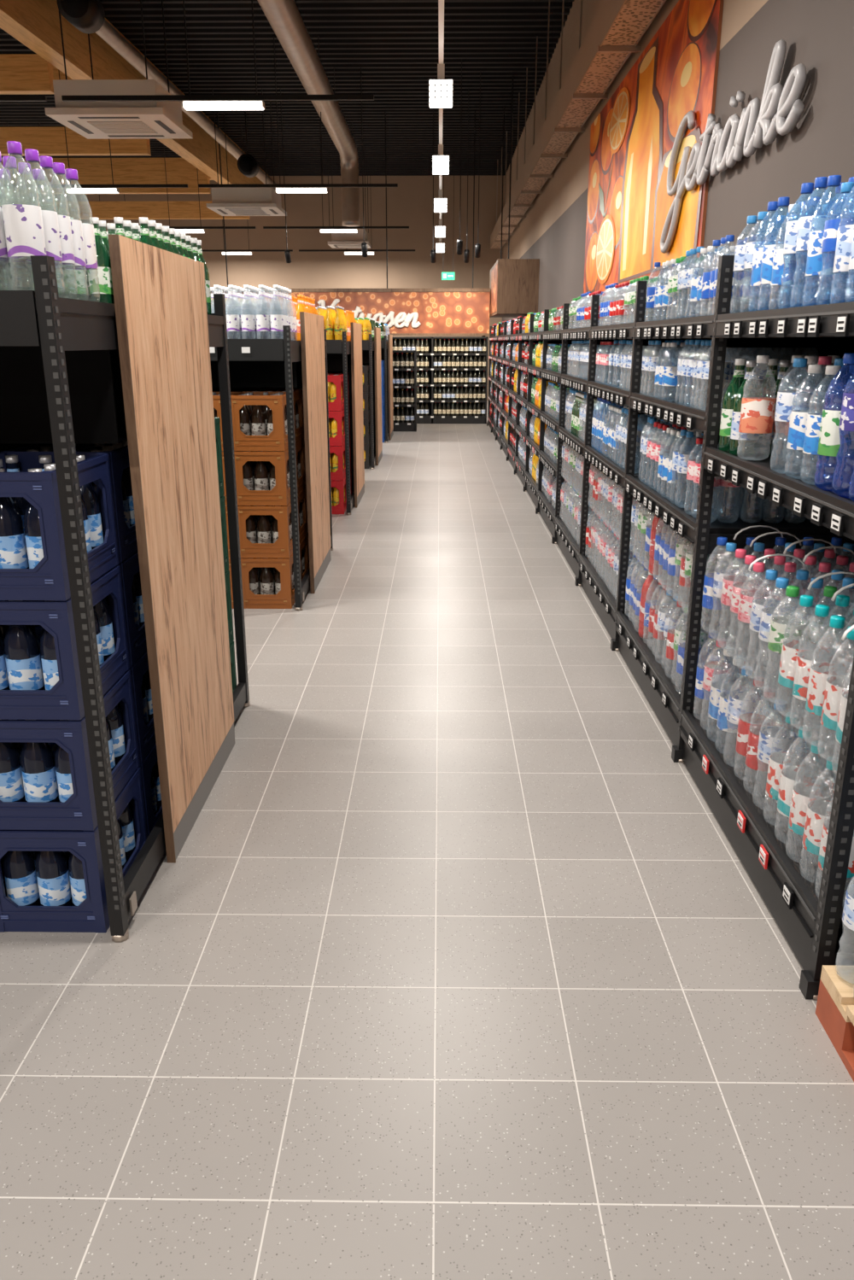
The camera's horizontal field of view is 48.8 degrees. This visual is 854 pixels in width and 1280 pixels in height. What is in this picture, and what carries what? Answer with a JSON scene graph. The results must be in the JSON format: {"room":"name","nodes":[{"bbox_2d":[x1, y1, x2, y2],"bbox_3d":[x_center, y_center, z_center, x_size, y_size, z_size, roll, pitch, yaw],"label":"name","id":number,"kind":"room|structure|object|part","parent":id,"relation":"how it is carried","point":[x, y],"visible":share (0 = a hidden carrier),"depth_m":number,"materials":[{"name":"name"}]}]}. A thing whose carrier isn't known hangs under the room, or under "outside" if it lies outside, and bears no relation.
{"room":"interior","nodes":[
{"label":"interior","id":0,"kind":"room"},
{"bbox_2d":[56,0,105,34],"bbox_3d":[-3.266,-6.321,8.781,0.340,1.080,0.325,0,18,1],"label":"ceiling speaker","id":1,"kind":"object","parent":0,"point":[88,16],"depth_m":8.78},
{"bbox_2d":[0,175,504,400],"bbox_3d":[-5.361,-9.047,24.352,14.600,5.520,0.150,0,18,1],"label":"wall","id":2,"kind":"structure","parent":0,"point":[410,204],"depth_m":23.87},
{"bbox_2d":[298,249,362,254],"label":"ceiling lamp","id":3,"kind":"object","parent":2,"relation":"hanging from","point":[347,251],"depth_m":22.64,"materials":[{"name":"metal"}]},
{"bbox_2d":[370,200,371,226],"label":"ceiling lamp","id":4,"kind":"object","parent":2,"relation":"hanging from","point":[371,201],"depth_m":22.40,"materials":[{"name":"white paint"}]},
{"bbox_2d":[367,249,414,254],"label":"ceiling lamp","id":5,"kind":"object","parent":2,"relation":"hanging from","point":[368,253],"depth_m":22.62,"materials":[{"name":"metal"}]},
{"bbox_2d":[441,263,454,280],"bbox_3d":[0.436,-7.661,19.610,0.250,0.298,0.035,0,18,1],"label":"exit sign","id":6,"kind":"object","parent":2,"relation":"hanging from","point":[447,276],"depth_m":19.62,"materials":[{"name":"green plastic"}]},
{"bbox_2d":[453,154,454,205],"bbox_3d":[0.545,-9.311,19.085,0.008,0.927,0.035,0,18,1],"label":"exit sign","id":7,"kind":"object","parent":2,"relation":"hanging from","point":[453,154],"depth_m":19.08,"materials":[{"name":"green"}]},
{"bbox_2d":[0,0,574,175],"bbox_3d":[-5.570,-6.790,8.309,14.600,0.120,31.800,0,18,1],"label":"ceiling","id":8,"kind":"structure","parent":0,"point":[394,43],"depth_m":14.26,"materials":[{"name":"black metal"}]},
{"bbox_2d":[0,95,46,101],"bbox_3d":[-4.825,-5.704,8.222,2.800,1.918,0.104,0,18,1],"label":"ceiling lamp","id":9,"kind":"object","parent":8,"relation":"hanging from","point":[2,98],"visible":1,"depth_m":8.46,"materials":[{"name":"black metal"}]},
{"bbox_2d":[6,122,49,210],"bbox_3d":[-7.543,-8.769,17.884,0.720,1.918,0.104,0,18,1],"label":"ceiling lamp","id":10,"kind":"object","parent":8,"relation":"hanging from","point":[7,122],"visible":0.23,"depth_m":17.90,"materials":[{"name":"black metal"}]},
{"bbox_2d":[0,69,188,193],"bbox_3d":[-4.760,-7.216,12.988,2.800,1.918,0.104,0,18,1],"label":"ceiling lamp","id":11,"kind":"object","parent":8,"relation":"hanging from","point":[88,189],"visible":0.76,"depth_m":13.23,"materials":[{"name":"black metal"}]},
{"bbox_2d":[44,0,192,139],"bbox_3d":[-3.157,-6.177,9.520,1.160,1.802,1.160,0,18,1],"label":"air conditioning unit","id":12,"kind":"object","parent":8,"relation":"hanging from","point":[90,119],"visible":0.97,"depth_m":9.29,"materials":[{"name":"white paint"}]},
{"bbox_2d":[0,0,269,219],"bbox_3d":[-8.490,-6.197,8.538,8.740,1.150,31.780,0,18,1],"label":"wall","id":13,"kind":"structure","parent":8,"relation":"attached to","point":[35,24],"depth_m":14.48,"materials":[{"name":"brown wood"}]},
{"bbox_2d":[95,18,280,193],"bbox_3d":[-3.681,-6.184,7.637,0.175,0.650,30.000,0,18,1],"label":"ceiling pipe","id":14,"kind":"object","parent":8,"relation":"hanging from","point":[111,36],"depth_m":12.43,"materials":[{"name":"grey metal"}]},
{"bbox_2d":[163,144,256,233],"bbox_3d":[-4.693,-8.758,17.849,2.800,1.918,0.104,0,18,1],"label":"ceiling lamp","id":15,"kind":"object","parent":8,"relation":"hanging from","point":[183,229],"visible":0.58,"depth_m":18.08,"materials":[{"name":"black metal"}]},
{"bbox_2d":[61,0,374,110],"bbox_3d":[-1.875,-5.692,8.185,2.800,1.918,0.104,0,18,1],"label":"ceiling lamp","id":16,"kind":"object","parent":8,"relation":"hanging from","point":[189,102],"visible":1,"depth_m":8.43,"materials":[{"name":"black metal"}]},
{"bbox_2d":[206,88,286,216],"bbox_3d":[-3.069,-8.203,15.906,1.160,1.802,1.160,0,18,1],"label":"air conditioning unit","id":17,"kind":"object","parent":8,"relation":"hanging from","point":[225,201],"visible":0.9,"depth_m":15.66,"materials":[{"name":"white paint"}]},
{"bbox_2d":[201,219,292,254],"bbox_3d":[-4.630,-10.209,22.423,2.800,1.918,0.104,0,18,1],"label":"ceiling lamp","id":18,"kind":"object","parent":8,"relation":"hanging from","point":[248,251],"visible":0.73,"depth_m":22.66,"materials":[{"name":"metal"}]},
{"bbox_2d":[237,110,259,177],"bbox_3d":[-3.206,-8.861,16.788,0.340,1.080,0.325,0,18,1],"label":"ceiling speaker","id":19,"kind":"object","parent":8,"relation":"hanging from","point":[247,164],"depth_m":16.75},
{"bbox_2d":[280,88,291,263],"bbox_3d":[-2.374,-7.699,15.699,0.090,2.638,0.192,0,18,1],"label":"spotlight","id":20,"kind":"object","parent":8,"relation":"hanging from","point":[287,253],"visible":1,"depth_m":15.82,"materials":[{"name":"black metal"}]},
{"bbox_2d":[198,35,397,192],"bbox_3d":[-1.810,-7.204,12.951,2.800,1.918,0.104,0,18,1],"label":"ceiling lamp","id":21,"kind":"object","parent":8,"relation":"hanging from","point":[280,188],"visible":1,"depth_m":13.19,"materials":[{"name":"black metal"}]},
{"bbox_2d":[257,0,359,226],"bbox_3d":[-1.518,-4.710,5.116,0.322,1.935,24.361,0,18,1],"label":"ventilation duct","id":22,"kind":"object","parent":8,"relation":"hanging from","point":[284,17],"visible":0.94,"depth_m":11.73,"materials":[{"name":"grey metal"}]},
{"bbox_2d":[263,121,409,233],"bbox_3d":[-1.743,-8.746,17.812,2.800,1.918,0.104,0,18,1],"label":"ceiling lamp","id":23,"kind":"object","parent":8,"relation":"hanging from","point":[323,229],"visible":0.95,"depth_m":18.05,"materials":[{"name":"black metal"}]},
{"bbox_2d":[327,151,370,248],"bbox_3d":[-1.749,-9.797,21.048,0.900,1.872,0.900,0,18,1],"label":"air conditioning unit","id":24,"kind":"object","parent":8,"relation":"hanging from","point":[338,240],"visible":0.8,"depth_m":20.94,"materials":[{"name":"white paint"}]},
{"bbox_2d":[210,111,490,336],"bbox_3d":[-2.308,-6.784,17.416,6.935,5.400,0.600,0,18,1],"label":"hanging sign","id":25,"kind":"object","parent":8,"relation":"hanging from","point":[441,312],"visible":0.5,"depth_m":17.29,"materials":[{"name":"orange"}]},
{"bbox_2d":[317,298,420,327],"bbox_3d":[-1.061,-6.005,17.320,1.903,0.512,0.040,0,18,1],"label":"script sign lettering","id":26,"kind":"object","parent":25,"relation":"attached to","point":[400,317],"visible":0.56,"depth_m":17.32,"materials":[{"name":"white"}]},
{"bbox_2d":[360,67,367,257],"bbox_3d":[-0.990,-7.330,14.538,0.090,2.638,0.192,0,18,1],"label":"spotlight","id":27,"kind":"object","parent":8,"relation":"hanging from","point":[364,245],"visible":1,"depth_m":14.65,"materials":[{"name":"black metal"}]},
{"bbox_2d":[430,107,435,263],"bbox_3d":[0.106,-7.689,15.668,0.090,2.638,0.192,0,18,1],"label":"spotlight","id":28,"kind":"object","parent":8,"relation":"hanging from","point":[432,251],"visible":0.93,"depth_m":15.84,"materials":[{"name":"black metal"}]},
{"bbox_2d":[438,0,444,219],"bbox_3d":[0.122,-5.733,7.937,0.040,1.690,30.400,0,18,1],"label":"track","id":29,"kind":"object","parent":8,"relation":"hanging from","point":[441,2],"visible":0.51,"depth_m":7.44,"materials":[{"name":"white metal"}]},
{"bbox_2d":[433,189,446,212],"bbox_3d":[0.209,-6.792,14.573,0.200,0.304,0.148,0,18,1],"label":"track spotlight","id":30,"kind":"object","parent":29,"relation":"hanging from","point":[440,204],"visible":1,"depth_m":14.52,"materials":[{"name":"white paint"}]},
{"bbox_2d":[435,237,444,252],"bbox_3d":[0.300,-8.909,21.245,0.200,0.304,0.148,0,18,1],"label":"track spotlight","id":31,"kind":"object","parent":29,"relation":"hanging from","point":[440,248],"visible":1,"depth_m":21.19,"materials":[{"name":"white paint"}]},
{"bbox_2d":[428,64,452,107],"bbox_3d":[0.118,-4.706,7.997,0.200,0.304,0.148,0,18,1],"label":"track spotlight","id":32,"kind":"object","parent":29,"relation":"hanging from","point":[441,89],"visible":1,"depth_m":7.94,"materials":[{"name":"white paint"}]},
{"bbox_2d":[432,144,449,174],"bbox_3d":[0.163,-5.734,11.237,0.200,0.304,0.148,0,18,1],"label":"track spotlight","id":33,"kind":"object","parent":29,"relation":"hanging from","point":[440,162],"visible":1,"depth_m":11.18,"materials":[{"name":"white paint"}]},
{"bbox_2d":[435,219,445,237],"bbox_3d":[0.257,-7.911,18.099,0.200,0.304,0.148,0,18,1],"label":"track spotlight","id":34,"kind":"object","parent":29,"relation":"hanging from","point":[440,230],"visible":1,"depth_m":18.04,"materials":[{"name":"white paint"}]},
{"bbox_2d":[456,58,462,254],"bbox_3d":[0.505,-7.203,14.138,0.090,2.638,0.192,0,18,1],"label":"spotlight","id":35,"kind":"object","parent":8,"relation":"hanging from","point":[459,242],"visible":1,"depth_m":14.24,"materials":[{"name":"black metal"}]},
{"bbox_2d":[463,87,469,263],"bbox_3d":[0.676,-7.686,15.661,0.090,2.638,0.192,0,18,1],"label":"spotlight","id":36,"kind":"object","parent":8,"relation":"hanging from","point":[466,255],"visible":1,"depth_m":15.76,"materials":[{"name":"black metal"}]},
{"bbox_2d":[474,70,480,257],"bbox_3d":[0.813,-7.383,14.706,0.090,2.638,0.192,0,18,1],"label":"spotlight","id":37,"kind":"object","parent":8,"relation":"hanging from","point":[477,247],"visible":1,"depth_m":14.82,"materials":[{"name":"black metal"}]},
{"bbox_2d":[490,0,666,248],"bbox_3d":[1.536,-5.863,8.428,0.335,1.720,31.550,0,18,1],"label":"cable tray","id":38,"kind":"object","parent":8,"relation":"hanging from","point":[615,32],"visible":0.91,"depth_m":9.20,"materials":[{"name":"brown metal"}]},
{"bbox_2d":[0,400,853,1279],"bbox_3d":[-5.570,-1.538,9.976,14.600,0.100,31.800,0,18,1],"label":"floor","id":39,"kind":"structure","parent":0,"point":[449,967],"depth_m":2.25,"materials":[{"name":"tile"}]},
{"bbox_2d":[0,140,250,942],"bbox_3d":[-2.781,-0.377,3.010,4.057,1.898,1.716,0,18,1],"label":"shelf","id":40,"kind":"object","parent":39,"relation":"on","point":[121,701],"visible":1,"depth_m":2.50,"materials":[{"name":"black metal"}]},
{"bbox_3d":[-0.765,-0.296,2.999,0.025,1.750,0.885,0,18,1],"label":"panel","id":41,"kind":"part","parent":40,"relation":"part of","materials":[{"name":"brown wood"}]},
{"bbox_2d":[209,284,333,610],"bbox_3d":[-2.723,-1.286,6.057,4.057,1.788,1.716,0,18,1],"label":"shelf","id":42,"kind":"object","parent":39,"relation":"on","point":[277,341],"visible":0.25,"depth_m":5.47,"materials":[{"name":"black metal"}]},
{"bbox_3d":[-0.707,-1.225,6.076,0.025,1.660,0.955,0,18,1],"label":"panel","id":43,"kind":"part","parent":42,"relation":"part of","materials":[{"name":"brown wood"}]},
{"bbox_2d":[315,305,365,514],"bbox_3d":[-2.681,-2.247,9.088,4.057,1.788,1.716,0,18,1],"label":"shelf","id":44,"kind":"object","parent":39,"relation":"on","point":[343,334],"visible":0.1,"depth_m":8.53,"materials":[{"name":"black metal"}]},
{"bbox_3d":[-2.692,-2.149,9.123,4.036,1.580,1.708,0,18,1],"label":"frame","id":45,"kind":"part","parent":44,"relation":"part of","materials":[{"name":"black metal"}]},
{"bbox_3d":[-0.665,-2.186,9.107,0.025,1.660,0.955,0,18,1],"label":"panel","id":46,"kind":"part","parent":44,"relation":"part of","materials":[{"name":"brown wood"}]},
{"bbox_2d":[354,317,382,469],"bbox_3d":[-2.640,-3.204,12.120,4.057,1.779,1.716,0,18,1],"label":"shelf","id":47,"kind":"object","parent":39,"relation":"on","point":[371,370],"visible":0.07,"depth_m":11.58,"materials":[{"name":"black metal"}]},
{"bbox_3d":[-2.650,-3.111,12.154,4.036,1.580,1.708,0,18,1],"label":"frame","id":48,"kind":"part","parent":47,"relation":"part of","materials":[{"name":"black metal"}]},
{"bbox_3d":[-0.624,-3.148,12.138,0.025,1.660,0.955,0,18,1],"label":"panel","id":49,"kind":"part","parent":47,"relation":"part of","materials":[{"name":"brown wood"}]},
{"bbox_2d":[374,321,393,443],"bbox_3d":[-2.598,-4.170,15.150,4.057,1.788,1.716,0,18,1],"label":"shelf","id":50,"kind":"object","parent":39,"relation":"on","point":[386,346],"visible":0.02,"depth_m":14.63,"materials":[{"name":"black metal"}]},
{"bbox_3d":[-2.609,-4.072,15.185,4.036,1.580,1.708,0,18,1],"label":"frame","id":51,"kind":"part","parent":50,"relation":"part of","materials":[{"name":"black metal"}]},
{"bbox_3d":[-0.582,-4.080,15.178,0.025,1.600,0.955,0,18,1],"label":"panel","id":52,"kind":"part","parent":50,"relation":"part of","materials":[{"name":"brown wood"}]},
{"bbox_2d":[392,350,416,431],"bbox_3d":[-0.418,-4.347,16.433,0.470,1.350,0.458,0,18,1],"label":"shelf","id":53,"kind":"object","parent":39,"relation":"on","point":[404,361],"visible":0.94,"depth_m":16.29,"materials":[{"name":"black metal"}]},
{"bbox_2d":[386,336,488,423],"bbox_3d":[-0.917,-4.943,17.929,4.110,1.580,0.458,0,18,1],"label":"shelf","id":54,"kind":"object","parent":39,"relation":"on","point":[452,371],"visible":0.35,"depth_m":17.80,"materials":[{"name":"black metal"}]},
{"bbox_2d":[486,175,853,1000],"bbox_3d":[1.355,-2.463,9.585,0.690,1.900,16.008,0,18,1],"label":"shelving rack","id":55,"kind":"object","parent":39,"relation":"on","point":[685,444],"visible":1,"depth_m":3.18,"materials":[{"name":"black metal"}]},
{"bbox_2d":[815,965,853,1081],"bbox_3d":[1.239,0.994,1.610,0.675,0.132,1.200,0,18,1],"label":"wooden pallet","id":56,"kind":"object","parent":39,"relation":"on","point":[834,1010],"visible":1,"depth_m":2.10,"materials":[{"name":"brown wood"}]},
{"bbox_2d":[835,876,853,992],"bbox_3d":[1.141,0.763,1.584,0.469,0.320,1.120,0,18,1],"label":"water bottles","id":57,"kind":"object","parent":56,"relation":"on","point":[848,911],"visible":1,"depth_m":2.06,"materials":[{"name":"white"}]},
{"bbox_2d":[501,0,853,343],"bbox_3d":[1.804,-4.188,9.034,0.150,5.520,31.800,0,18,1],"label":"wall","id":58,"kind":"structure","parent":0,"point":[818,35],"depth_m":4.97,"materials":[{"name":"grey paint"}]},
{"bbox_2d":[489,75,539,317],"bbox_3d":[1.492,-7.380,16.104,0.673,3.470,2.600,0,18,1],"label":"hanging sign","id":59,"kind":"object","parent":58,"relation":"attached to","point":[513,283],"visible":0.96,"depth_m":15.29,"materials":[{"name":"brown wood"}]},
{"bbox_2d":[583,0,724,298],"bbox_3d":[1.698,-3.853,7.830,0.028,1.710,4.900,0,18,1],"label":"poster","id":60,"kind":"object","parent":58,"relation":"attached to","point":[632,138],"visible":0.96,"depth_m":7.07,"materials":[{"name":"orange paper"}]},
{"bbox_2d":[660,38,806,253],"bbox_3d":[1.640,-2.692,5.275,0.071,0.786,2.548,0,18,1],"label":"sign","id":61,"kind":"object","parent":58,"relation":"attached to","point":[720,149],"visible":1,"depth_m":4.91,"materials":[{"name":"grey"}]}
]}

